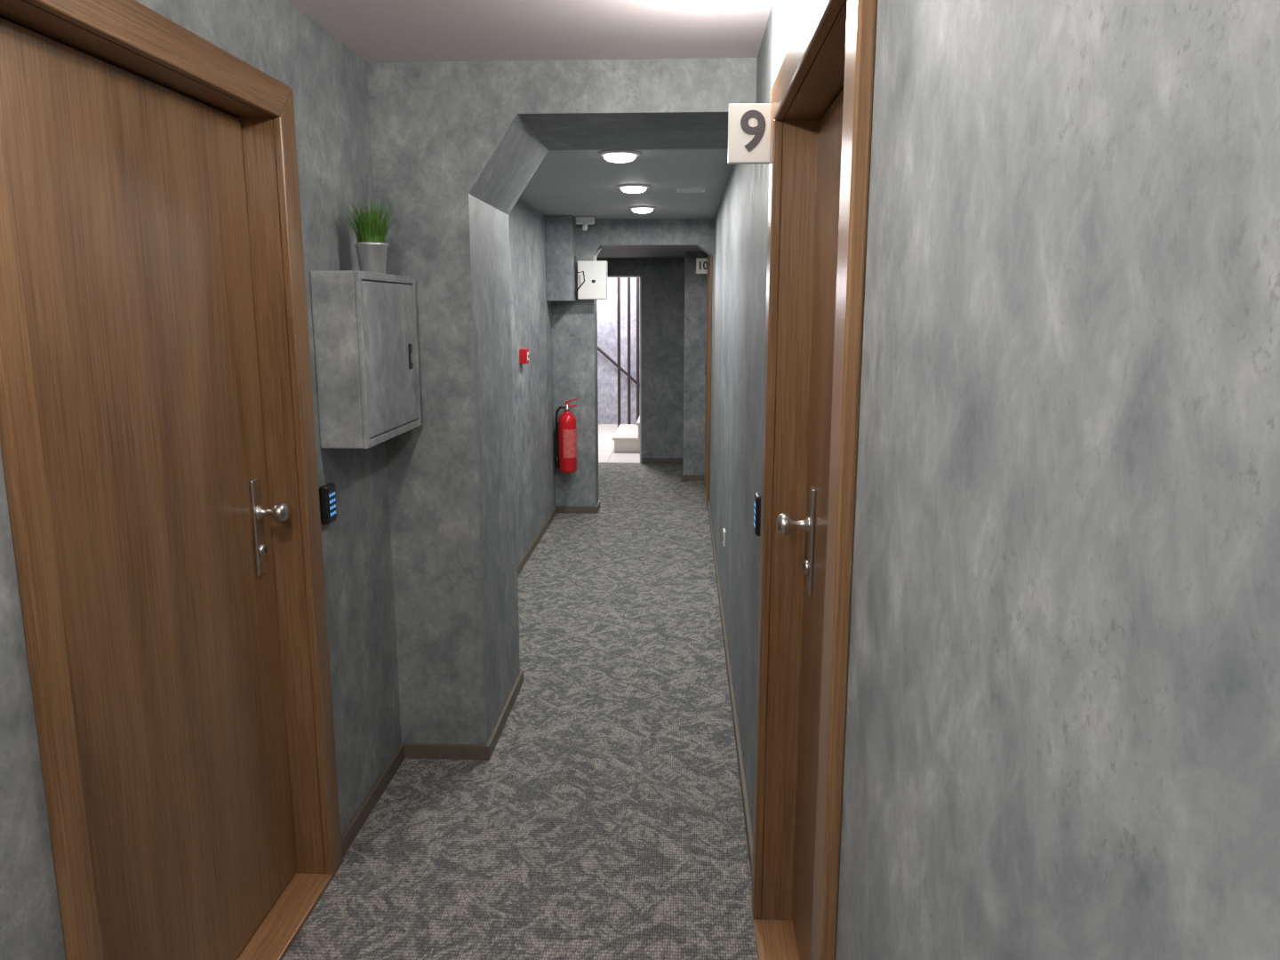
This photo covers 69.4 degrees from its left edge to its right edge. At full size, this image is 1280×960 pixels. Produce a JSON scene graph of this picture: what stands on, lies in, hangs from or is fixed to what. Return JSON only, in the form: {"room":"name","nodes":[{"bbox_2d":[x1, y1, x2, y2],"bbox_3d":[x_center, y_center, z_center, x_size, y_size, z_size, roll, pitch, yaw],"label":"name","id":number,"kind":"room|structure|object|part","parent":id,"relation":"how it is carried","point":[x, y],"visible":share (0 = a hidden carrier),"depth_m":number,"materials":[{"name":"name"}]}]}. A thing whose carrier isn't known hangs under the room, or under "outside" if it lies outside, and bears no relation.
{"room":"apartment building corridor","nodes":[
{"label":"apartment building corridor","id":0,"kind":"room"},
{"bbox_2d":[0,0,555,959],"bbox_3d":[-0.927,-0.301,3.909,0.200,2.365,11.700,0,11,3],"label":"wall","id":1,"kind":"structure","parent":0,"point":[328,81],"depth_m":2.69,"materials":[{"name":"grey paint"}]},
{"bbox_2d":[0,101,103,959],"bbox_3d":[-0.935,0.267,1.455,0.022,2.143,0.062,0,11,3],"label":"trim","id":2,"kind":"structure","parent":1,"relation":"attached to","point":[20,444],"depth_m":1.43,"materials":[{"name":"brown wood"}]},
{"bbox_2d":[0,0,291,117],"bbox_3d":[-1.010,-0.836,1.790,0.222,0.100,1.111,0,11,3],"label":"door frame","id":3,"kind":"structure","parent":1,"relation":"in","point":[129,36],"depth_m":1.75,"materials":[{"name":"brown wood"}]},
{"bbox_2d":[236,116,325,874],"bbox_3d":[-1.021,0.200,1.975,0.200,2.085,1.010,0,11,3],"label":"lining","id":4,"kind":"object","parent":1,"relation":"attached to","point":[257,133],"visible":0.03,"depth_m":2.42,"materials":[{"name":"brown wood"}]},
{"bbox_2d":[0,17,295,959],"bbox_3d":[-1.019,0.204,1.972,0.040,2.031,0.960,0,11,3],"label":"leaf","id":5,"kind":"object","parent":4,"relation":"attached to","point":[128,189],"visible":0.93,"depth_m":1.90,"materials":[{"name":"brown wood"}]},
{"bbox_2d":[249,478,288,576],"bbox_3d":[-0.939,0.121,2.359,0.083,0.250,0.051,0,11,3],"label":"door handle","id":6,"kind":"object","parent":5,"relation":"attached to","point":[254,484],"depth_m":2.34,"materials":[{"name":"silver metal"}]},
{"bbox_3d":[-0.935,0.127,2.360,0.075,0.142,0.051,0,11,3],"label":"knob","id":7,"kind":"part","parent":6,"relation":"part of","materials":[{"name":"silver metal"}]},
{"bbox_2d":[272,88,342,879],"bbox_3d":[-0.885,0.077,2.478,0.022,2.143,0.085,0,11,3],"label":"trim","id":8,"kind":"structure","parent":1,"relation":"attached to","point":[284,135],"depth_m":2.44,"materials":[{"name":"brown wood"}]},
{"bbox_2d":[320,482,336,524],"bbox_3d":[-0.876,0.066,2.600,0.024,0.108,0.060,0,11,3],"label":"keypad lock","id":9,"kind":"object","parent":1,"relation":"attached to","point":[327,492],"visible":1,"depth_m":2.58,"materials":[{"name":"black plastic"}]},
{"bbox_3d":[-0.866,0.067,2.600,0.002,0.096,0.050,0,11,3],"label":"glass","id":10,"kind":"part","parent":9,"relation":"part of","materials":[{"name":"black glass"}]},
{"bbox_2d":[309,270,421,448],"bbox_3d":[-0.807,-0.373,2.788,0.142,0.484,0.535,0,11,3],"label":"upper cabinet","id":11,"kind":"object","parent":1,"relation":"attached to","point":[365,329],"visible":1,"depth_m":2.56,"materials":[{"name":"grey paint"}]},
{"bbox_2d":[337,198,400,273],"bbox_3d":[-0.773,-0.712,2.686,0.202,0.218,0.256,0,11,3],"label":"potted grass","id":12,"kind":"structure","parent":11,"relation":"on","point":[372,246],"depth_m":2.67,"materials":[{"name":"plant"}]},
{"bbox_3d":[-0.749,-0.373,2.785,0.012,0.484,0.535,0,11,3],"label":"door frame","id":13,"kind":"part","parent":11,"relation":"part of","materials":[{"name":"grey paint"}]},
{"bbox_3d":[-0.750,-0.373,2.785,0.011,0.432,0.483,0,11,3],"label":"door panel","id":14,"kind":"part","parent":11,"relation":"part of","materials":[{"name":"grey paint"}]},
{"bbox_2d":[341,499,599,857],"bbox_3d":[-0.714,1.046,2.978,0.334,0.055,9.400,0,11,3],"label":"baseboard","id":15,"kind":"structure","parent":1,"relation":"attached to","point":[405,750],"depth_m":3.33,"materials":[{"name":"brown wood"}]},
{"bbox_2d":[519,348,528,363],"bbox_3d":[-0.713,-0.767,5.716,0.051,0.090,0.090,0,11,3],"label":"fire alarm","id":16,"kind":"object","parent":1,"relation":"attached to","point":[524,353],"visible":1,"depth_m":5.67,"materials":[{"name":"red plastic"}]},
{"bbox_2d":[544,215,576,301],"bbox_3d":[-0.583,-1.637,6.857,0.190,0.605,0.290,0,11,3],"label":"upper cabinet","id":17,"kind":"object","parent":1,"relation":"attached to","point":[560,229],"depth_m":6.72,"materials":[{"name":"grey paint"}]},
{"bbox_2d":[354,241,388,273],"bbox_3d":[-0.784,-0.649,2.707,0.096,0.088,0.096,0,11,3],"label":"pot","id":18,"kind":"object","parent":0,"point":[372,256],"depth_m":2.67,"materials":[{"name":"metal"}]},
{"bbox_2d":[282,424,757,959],"bbox_3d":[-0.239,0.615,5.726,5.000,0.100,15.400,0,11,3],"label":"floor","id":19,"kind":"structure","parent":0,"point":[604,820],"depth_m":3.08,"materials":[{"name":"carpet"}]},
{"bbox_2d":[236,873,331,959],"bbox_3d":[-1.010,1.217,2.159,0.222,0.018,0.968,0,11,3],"label":"threshold","id":20,"kind":"object","parent":19,"relation":"on","point":[276,934],"visible":0.55,"depth_m":2.44,"materials":[{"name":"brown wood"}]},
{"bbox_2d":[612,415,639,452],"bbox_3d":[0.765,-0.831,10.908,2.100,0.850,1.240,0,11,3],"label":"staircase","id":21,"kind":"structure","parent":19,"relation":"on","point":[627,437],"depth_m":10.43,"materials":[{"name":"stone"}]},
{"bbox_2d":[616,277,639,427],"bbox_3d":[-0.144,-1.873,11.455,0.305,2.700,0.080,0,11,3],"label":"railing posts","id":22,"kind":"object","parent":19,"relation":"on","point":[618,278],"visible":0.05,"depth_m":11.48,"materials":[{"name":"brown metal"}]},
{"bbox_2d":[753,919,799,959],"bbox_3d":[0.388,1.254,1.960,0.222,0.018,0.960,0,11,3],"label":"threshold","id":23,"kind":"object","parent":19,"relation":"on","point":[775,940],"visible":0.45,"depth_m":2.35,"materials":[{"name":"brown wood"}]},
{"bbox_2d":[287,0,773,62],"bbox_3d":[-0.370,-0.902,0.395,1.228,0.100,5.070,0,11,3],"label":"ceiling","id":24,"kind":"structure","parent":0,"point":[375,30],"depth_m":2.58,"materials":[{"name":"paint"}]},
{"bbox_2d":[686,0,755,11],"bbox_3d":[0.190,-1.138,2.142,0.220,0.075,0.220,0,11,3],"label":"dome lamp","id":25,"kind":"object","parent":24,"relation":"attached to","point":[716,5],"depth_m":2.15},
{"bbox_2d":[367,57,757,744],"bbox_3d":[-0.234,-0.216,3.449,1.228,2.365,0.690,0,11,3],"label":"wall","id":26,"kind":"structure","parent":0,"point":[456,145],"depth_m":3.14,"materials":[{"name":"grey paint"}]},
{"bbox_2d":[597,277,639,423],"bbox_3d":[0.215,-2.128,12.831,3.600,2.700,0.200,0,11,3],"label":"wall","id":27,"kind":"structure","parent":0,"point":[607,324],"depth_m":12.83,"materials":[{"name":"paint"}]},
{"bbox_2d":[597,346,639,387],"bbox_3d":[-0.366,-1.635,12.800,1.276,1.130,0.101,0,11,3],"label":"handrail","id":28,"kind":"object","parent":27,"relation":"attached to","point":[599,349],"visible":0.34,"depth_m":12.76,"materials":[{"name":"brown metal"}]},
{"bbox_2d":[519,149,732,218],"bbox_3d":[-0.138,-1.696,5.246,1.228,0.100,3.390,0,11,3],"label":"ceiling","id":29,"kind":"structure","parent":0,"point":[575,183],"depth_m":4.96,"materials":[{"name":"grey paint"}]},
{"bbox_2d":[575,216,594,231],"bbox_3d":[-0.401,-1.872,6.746,0.140,0.102,0.084,0,11,3],"label":"security camera","id":30,"kind":"object","parent":29,"relation":"attached to","point":[584,220],"visible":1,"depth_m":6.73,"materials":[{"name":"white plastic"}]},
{"bbox_2d":[599,150,639,162],"bbox_3d":[-0.087,-1.394,3.991,0.180,0.037,0.180,0,11,3],"label":"recessed light","id":31,"kind":"object","parent":29,"relation":"in","point":[611,156],"visible":0.99,"depth_m":3.94,"materials":[{"name":"white plastic"}]},
{"bbox_2d":[603,152,635,162],"bbox_3d":[-0.087,-1.393,3.991,0.140,0.036,0.140,0,11,3],"label":"diffuser","id":32,"kind":"object","parent":31,"relation":"attached to","point":[615,157],"depth_m":3.95,"materials":[{"name":"white"}]},
{"bbox_2d":[616,184,649,193],"bbox_3d":[-0.036,-1.593,5.062,0.180,0.037,0.180,0,11,3],"label":"recessed light","id":33,"kind":"object","parent":29,"relation":"in","point":[633,188],"visible":1,"depth_m":5.01,"materials":[{"name":"white plastic"}]},
{"bbox_2d":[620,186,646,193],"bbox_3d":[-0.036,-1.592,5.062,0.140,0.036,0.140,0,11,3],"label":"diffuser","id":34,"kind":"object","parent":33,"relation":"attached to","point":[628,189],"depth_m":5.02,"materials":[{"name":"white"}]},
{"bbox_2d":[629,206,655,213],"bbox_3d":[0.016,-1.791,6.132,0.180,0.037,0.180,0,11,3],"label":"recessed light","id":35,"kind":"object","parent":29,"relation":"in","point":[636,209],"visible":1,"depth_m":6.08,"materials":[{"name":"white plastic"}]},
{"bbox_2d":[632,208,652,213],"bbox_3d":[0.016,-1.791,6.133,0.140,0.036,0.140,0,11,3],"label":"diffuser","id":36,"kind":"object","parent":35,"relation":"attached to","point":[636,210],"depth_m":6.09,"materials":[{"name":"white"}]},
{"bbox_2d":[676,186,705,192],"bbox_3d":[0.285,-1.628,5.183,0.160,0.012,0.160,0,11,3],"label":"ceiling vent","id":37,"kind":"object","parent":29,"relation":"in","point":[679,189],"visible":1,"depth_m":5.14,"materials":[{"name":"white plastic"}]},
{"bbox_2d":[552,218,714,506],"bbox_3d":[-0.052,-0.868,7.249,1.228,2.260,0.250,0,11,3],"label":"wall","id":38,"kind":"structure","parent":0,"point":[574,323],"depth_m":7.11,"materials":[{"name":"grey paint"}]},
{"bbox_2d":[555,398,577,472],"bbox_3d":[-0.557,-0.347,7.149,0.154,0.573,0.163,10,14,42],"label":"fire extinguisher","id":39,"kind":"object","parent":38,"relation":"attached to","point":[566,433],"visible":1,"depth_m":7.09,"materials":[{"name":"red metal"}]},
{"bbox_2d":[574,256,607,299],"bbox_3d":[-0.367,-1.510,6.912,0.232,0.315,0.202,0,11,3],"label":"box","id":40,"kind":"object","parent":38,"relation":"attached to","point":[592,275],"visible":1,"depth_m":6.88,"materials":[{"name":"white plastic"}]},
{"bbox_2d":[596,257,685,463],"bbox_3d":[0.061,-1.223,9.596,1.228,2.100,0.100,0,11,3],"label":"wall","id":41,"kind":"structure","parent":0,"point":[662,279],"depth_m":9.52,"materials":[{"name":"grey paint"}]},
{"bbox_2d":[607,275,641,463],"bbox_3d":[-0.268,-1.142,9.627,0.570,1.930,0.130,0,11,3],"label":"trim","id":42,"kind":"structure","parent":41,"relation":"attached to","point":[640,276],"depth_m":9.52,"materials":[{"name":"grey paint"}]},
{"bbox_2d":[596,247,704,258],"bbox_3d":[0.009,-2.103,8.315,1.228,0.100,2.300,0,11,3],"label":"ceiling","id":43,"kind":"structure","parent":0,"point":[606,252],"depth_m":8.31,"materials":[{"name":"grey paint"}]},
{"bbox_2d":[682,252,708,474],"bbox_3d":[0.539,-1.118,9.032,0.218,2.100,1.000,0,11,3],"label":"wall","id":44,"kind":"structure","parent":0,"point":[695,284],"depth_m":8.53,"materials":[{"name":"grey paint"}]},
{"bbox_2d":[643,457,704,480],"bbox_3d":[0.411,-0.118,9.250,0.393,0.055,1.178,-4,11,-19],"label":"baseboard","id":45,"kind":"structure","parent":44,"relation":"attached to","point":[684,477],"depth_m":9.70,"materials":[{"name":"brown wood"}]},
{"bbox_2d":[709,0,1279,959],"bbox_3d":[0.500,-0.289,3.842,0.200,2.365,11.700,0,11,3],"label":"wall","id":46,"kind":"structure","parent":0,"point":[1062,727],"depth_m":0.54,"materials":[{"name":"grey paint"}]},
{"bbox_2d":[696,258,707,273],"bbox_3d":[0.551,-1.871,8.077,0.118,0.132,0.040,0,11,3],"label":"number sign","id":47,"kind":"object","parent":46,"relation":"attached to","point":[701,264],"visible":0.79,"depth_m":8.07,"materials":[{"name":"white plastic"}]},
{"bbox_2d":[704,265,709,487],"bbox_3d":[0.596,-0.933,8.176,0.022,2.049,0.085,0,11,3],"label":"trim","id":48,"kind":"structure","parent":46,"relation":"attached to","point":[708,285],"depth_m":8.14,"materials":[{"name":"brown wood"}]},
{"bbox_2d":[706,256,712,506],"bbox_3d":[0.560,-0.797,7.444,0.022,2.049,0.085,0,11,3],"label":"trim","id":49,"kind":"structure","parent":46,"relation":"attached to","point":[711,258],"depth_m":7.40,"materials":[{"name":"brown wood"}]},
{"bbox_2d":[722,528,725,546],"bbox_3d":[0.429,0.294,4.718,0.012,0.080,0.080,0,11,3],"label":"wall socket","id":50,"kind":"object","parent":46,"relation":"attached to","point":[724,529],"visible":1,"depth_m":4.68,"materials":[{"name":"white plastic"}]},
{"bbox_2d":[707,500,752,881],"bbox_3d":[0.366,0.947,3.511,0.014,0.055,10.586,0,11,3],"label":"baseboard","id":51,"kind":"structure","parent":46,"relation":"attached to","point":[740,764],"depth_m":3.54,"materials":[{"name":"brown wood"}]},
{"bbox_2d":[728,103,770,164],"bbox_3d":[0.268,-0.817,2.182,0.118,0.132,0.040,0,11,3],"label":"number sign","id":52,"kind":"object","parent":46,"relation":"attached to","point":[748,124],"visible":0.95,"depth_m":2.17,"materials":[{"name":"white plastic"}]},
{"bbox_2d":[753,492,761,535],"bbox_3d":[0.318,0.091,2.466,0.024,0.108,0.060,0,11,3],"label":"keypad lock","id":53,"kind":"object","parent":46,"relation":"attached to","point":[757,497],"visible":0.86,"depth_m":2.44,"materials":[{"name":"black plastic"}]},
{"bbox_3d":[0.307,0.091,2.466,0.002,0.096,0.050,0,11,3],"label":"glass","id":54,"kind":"part","parent":53,"relation":"part of","materials":[{"name":"black glass"}]},
{"bbox_2d":[751,94,783,921],"bbox_3d":[0.313,0.135,2.288,0.022,2.099,0.085,0,11,3],"label":"trim","id":55,"kind":"structure","parent":46,"relation":"attached to","point":[776,132],"depth_m":2.24,"materials":[{"name":"brown wood"}]},
{"bbox_2d":[761,120,820,919],"bbox_3d":[0.398,0.262,1.768,0.200,2.040,1.025,0,11,3],"label":"lining","id":56,"kind":"object","parent":46,"relation":"attached to","point":[800,137],"visible":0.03,"depth_m":2.23,"materials":[{"name":"brown wood"}]},
{"bbox_2d":[792,88,843,959],"bbox_3d":[0.397,0.263,1.776,0.040,1.986,0.952,0,11,3],"label":"leaf","id":57,"kind":"object","parent":56,"relation":"attached to","point":[830,126],"visible":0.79,"depth_m":2.04,"materials":[{"name":"brown wood"}]},
{"bbox_2d":[776,486,815,597],"bbox_3d":[0.351,0.140,2.096,0.083,0.250,0.051,0,11,3],"label":"door handle","id":58,"kind":"object","parent":57,"relation":"attached to","point":[812,491],"depth_m":2.08,"materials":[{"name":"silver metal"}]},
{"bbox_3d":[0.347,0.145,2.098,0.075,0.142,0.051,0,11,3],"label":"knob","id":59,"kind":"part","parent":58,"relation":"part of","materials":[{"name":"silver metal"}]},
{"bbox_2d":[771,0,847,119],"bbox_3d":[0.388,-0.753,1.588,0.222,0.100,1.126,0,11,3],"label":"door frame","id":60,"kind":"structure","parent":46,"relation":"in","point":[810,77],"depth_m":1.65,"materials":[{"name":"brown wood"}]},
{"bbox_2d":[810,0,877,959],"bbox_3d":[0.263,0.326,1.262,0.022,2.099,0.085,0,11,3],"label":"trim","id":61,"kind":"structure","parent":46,"relation":"attached to","point":[861,14],"depth_m":1.17,"materials":[{"name":"brown wood"}]}
]}

